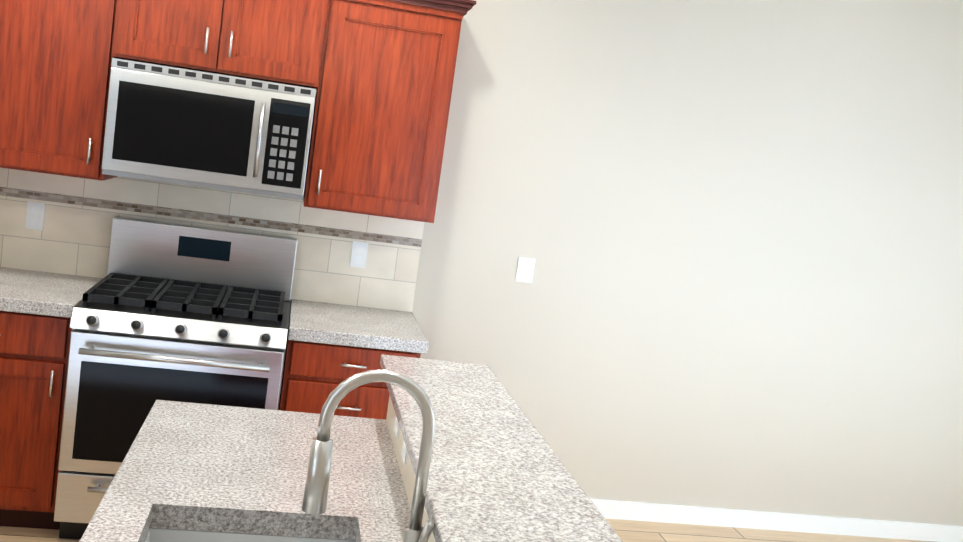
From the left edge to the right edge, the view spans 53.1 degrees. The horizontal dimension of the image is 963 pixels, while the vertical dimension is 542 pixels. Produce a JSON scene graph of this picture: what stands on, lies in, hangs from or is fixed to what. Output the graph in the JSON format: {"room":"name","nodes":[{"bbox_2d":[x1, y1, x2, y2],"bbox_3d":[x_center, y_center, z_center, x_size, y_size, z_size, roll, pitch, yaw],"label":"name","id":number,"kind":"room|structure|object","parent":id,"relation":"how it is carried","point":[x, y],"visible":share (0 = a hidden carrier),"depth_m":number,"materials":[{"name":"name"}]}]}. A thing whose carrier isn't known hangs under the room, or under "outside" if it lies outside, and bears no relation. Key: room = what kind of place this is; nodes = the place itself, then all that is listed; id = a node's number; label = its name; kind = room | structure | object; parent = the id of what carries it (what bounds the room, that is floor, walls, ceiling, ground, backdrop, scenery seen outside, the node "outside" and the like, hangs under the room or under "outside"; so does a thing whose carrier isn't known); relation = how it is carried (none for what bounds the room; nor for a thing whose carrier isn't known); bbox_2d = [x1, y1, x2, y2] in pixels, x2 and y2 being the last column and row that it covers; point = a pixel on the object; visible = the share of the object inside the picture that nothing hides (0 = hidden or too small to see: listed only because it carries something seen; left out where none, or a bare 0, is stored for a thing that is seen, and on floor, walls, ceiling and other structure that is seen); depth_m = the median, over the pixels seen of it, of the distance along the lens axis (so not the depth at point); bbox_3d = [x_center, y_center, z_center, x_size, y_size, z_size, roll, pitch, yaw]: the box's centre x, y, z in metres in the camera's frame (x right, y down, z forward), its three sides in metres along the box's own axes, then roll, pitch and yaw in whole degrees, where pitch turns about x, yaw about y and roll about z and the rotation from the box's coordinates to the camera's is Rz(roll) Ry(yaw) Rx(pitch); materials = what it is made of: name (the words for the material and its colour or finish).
{"room":"kitchen","nodes":[
{"label":"kitchen","id":0,"kind":"room"},
{"bbox_2d":[135,526,150,541],"bbox_3d":[-0.602,0.635,1.546,0.012,0.163,0.734,7,7,-11],"label":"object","id":1,"kind":"structure","parent":0,"relation":"attached to","point":[145,534],"depth_m":1.80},
{"bbox_2d":[0,264,428,355],"bbox_3d":[-1.187,0.148,3.894,1.900,0.051,0.662,7,7,-11],"label":"countertop","id":2,"kind":"structure","parent":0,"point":[26,291],"depth_m":3.76,"materials":[{"name":"grey stone"}]},
{"bbox_2d":[151,530,310,541],"bbox_3d":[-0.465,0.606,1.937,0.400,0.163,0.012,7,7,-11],"label":"sink","id":3,"kind":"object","parent":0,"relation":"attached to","point":[156,535],"depth_m":1.91,"materials":[{"name":"silver metal"}]},
{"bbox_2d":[0,518,934,541],"bbox_3d":[0.223,1.482,2.333,7.050,0.060,4.800,7,7,-11],"label":"floor","id":4,"kind":"structure","parent":0,"point":[634,531],"depth_m":4.69,"materials":[{"name":"brown wood"}]},
{"bbox_2d":[0,312,63,528],"bbox_3d":[-1.899,0.517,3.843,0.576,0.864,0.616,7,7,-11],"label":"base cabinet","id":5,"kind":"object","parent":4,"relation":"on","point":[31,347],"depth_m":3.58,"materials":[{"name":"brown wood"}]},
{"bbox_2d":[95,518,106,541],"bbox_3d":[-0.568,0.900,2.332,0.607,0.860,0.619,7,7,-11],"label":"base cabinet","id":6,"kind":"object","parent":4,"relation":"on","point":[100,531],"depth_m":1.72,"materials":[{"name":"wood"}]},
{"bbox_2d":[99,400,414,541],"bbox_3d":[-0.502,0.451,2.261,0.610,0.050,0.700,7,7,-11],"label":"countertop","id":7,"kind":"structure","parent":6,"relation":"on","point":[192,468],"depth_m":2.06,"materials":[{"name":"grey stone"}]},
{"bbox_2d":[301,369,435,541],"bbox_3d":[-0.175,0.358,1.561,0.220,0.396,0.112,7,7,-11],"label":"faucet","id":8,"kind":"object","parent":7,"relation":"on","point":[315,497],"depth_m":1.56,"materials":[{"name":"silver metal"}]},
{"bbox_2d":[379,354,622,541],"bbox_3d":[0.058,0.418,1.654,0.305,0.030,2.130,7,7,-11],"label":"countertop","id":9,"kind":"structure","parent":6,"relation":"on","point":[482,471],"depth_m":1.81,"materials":[{"name":"grey stone"}]},
{"bbox_2d":[44,308,291,538],"bbox_3d":[-1.228,0.588,3.926,0.768,0.895,0.682,7,7,-11],"label":"oven","id":10,"kind":"object","parent":4,"relation":"on","point":[115,366],"depth_m":3.56,"materials":[{"name":"silver metal"}]},
{"bbox_2d":[284,340,419,419],"bbox_3d":[-0.606,0.672,4.103,0.520,0.864,0.616,7,7,-11],"label":"base cabinet","id":11,"kind":"object","parent":4,"relation":"on","point":[314,370],"depth_m":3.75,"materials":[{"name":"brown wood"}]},
{"bbox_2d":[278,0,962,525],"bbox_3d":[0.005,-0.248,4.447,7.050,2.760,0.100,7,7,-11],"label":"wall","id":12,"kind":"structure","parent":0,"point":[734,228],"depth_m":4.62,"materials":[{"name":"beige paint"}]},
{"bbox_2d":[0,0,115,183],"bbox_3d":[-1.731,-0.833,3.811,0.576,0.862,0.341,7,7,-11],"label":"upper cabinet","id":13,"kind":"object","parent":12,"relation":"attached to","point":[52,61],"depth_m":3.68,"materials":[{"name":"brown wood"}]},
{"bbox_2d":[104,0,243,59],"bbox_3d":[-1.179,-1.083,3.843,0.450,0.542,0.402,7,7,-11],"label":"upper cabinet","id":14,"kind":"object","parent":12,"relation":"attached to","point":[202,23],"depth_m":3.68,"materials":[{"name":"brown wood"}]},
{"bbox_2d":[96,32,323,203],"bbox_3d":[-1.085,-0.611,3.931,0.768,0.520,0.403,7,7,-11],"label":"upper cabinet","id":15,"kind":"object","parent":12,"relation":"attached to","point":[188,116],"depth_m":3.74,"materials":[{"name":"silver metal"}]},
{"bbox_2d":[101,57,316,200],"bbox_3d":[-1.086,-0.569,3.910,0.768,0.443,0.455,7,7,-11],"label":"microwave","id":16,"kind":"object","parent":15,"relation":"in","point":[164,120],"depth_m":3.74,"materials":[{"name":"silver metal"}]},
{"bbox_2d":[240,0,331,83],"bbox_3d":[-0.861,-1.045,3.907,0.450,0.542,0.402,7,7,-11],"label":"upper cabinet","id":17,"kind":"object","parent":12,"relation":"attached to","point":[282,29],"depth_m":3.75,"materials":[{"name":"brown wood"}]},
{"bbox_2d":[300,0,467,227],"bbox_3d":[-0.428,-0.677,4.073,0.540,0.862,0.341,7,7,-11],"label":"upper cabinet","id":18,"kind":"object","parent":12,"relation":"attached to","point":[382,115],"depth_m":3.92,"materials":[{"name":"brown wood"}]},
{"bbox_2d":[515,257,534,282],"bbox_3d":[0.204,-0.004,4.463,0.080,0.115,0.012,7,7,-11],"label":"switch plate","id":19,"kind":"object","parent":12,"relation":"attached to","point":[525,269],"visible":1,"depth_m":4.46,"materials":[{"name":"white plastic"}]},
{"bbox_2d":[591,499,962,541],"bbox_3d":[1.383,1.259,4.868,3.650,0.090,0.014,7,7,-11],"label":"baseboard","id":20,"kind":"structure","parent":12,"relation":"attached to","point":[669,513],"depth_m":4.86,"materials":[{"name":"white wood"}]}
]}

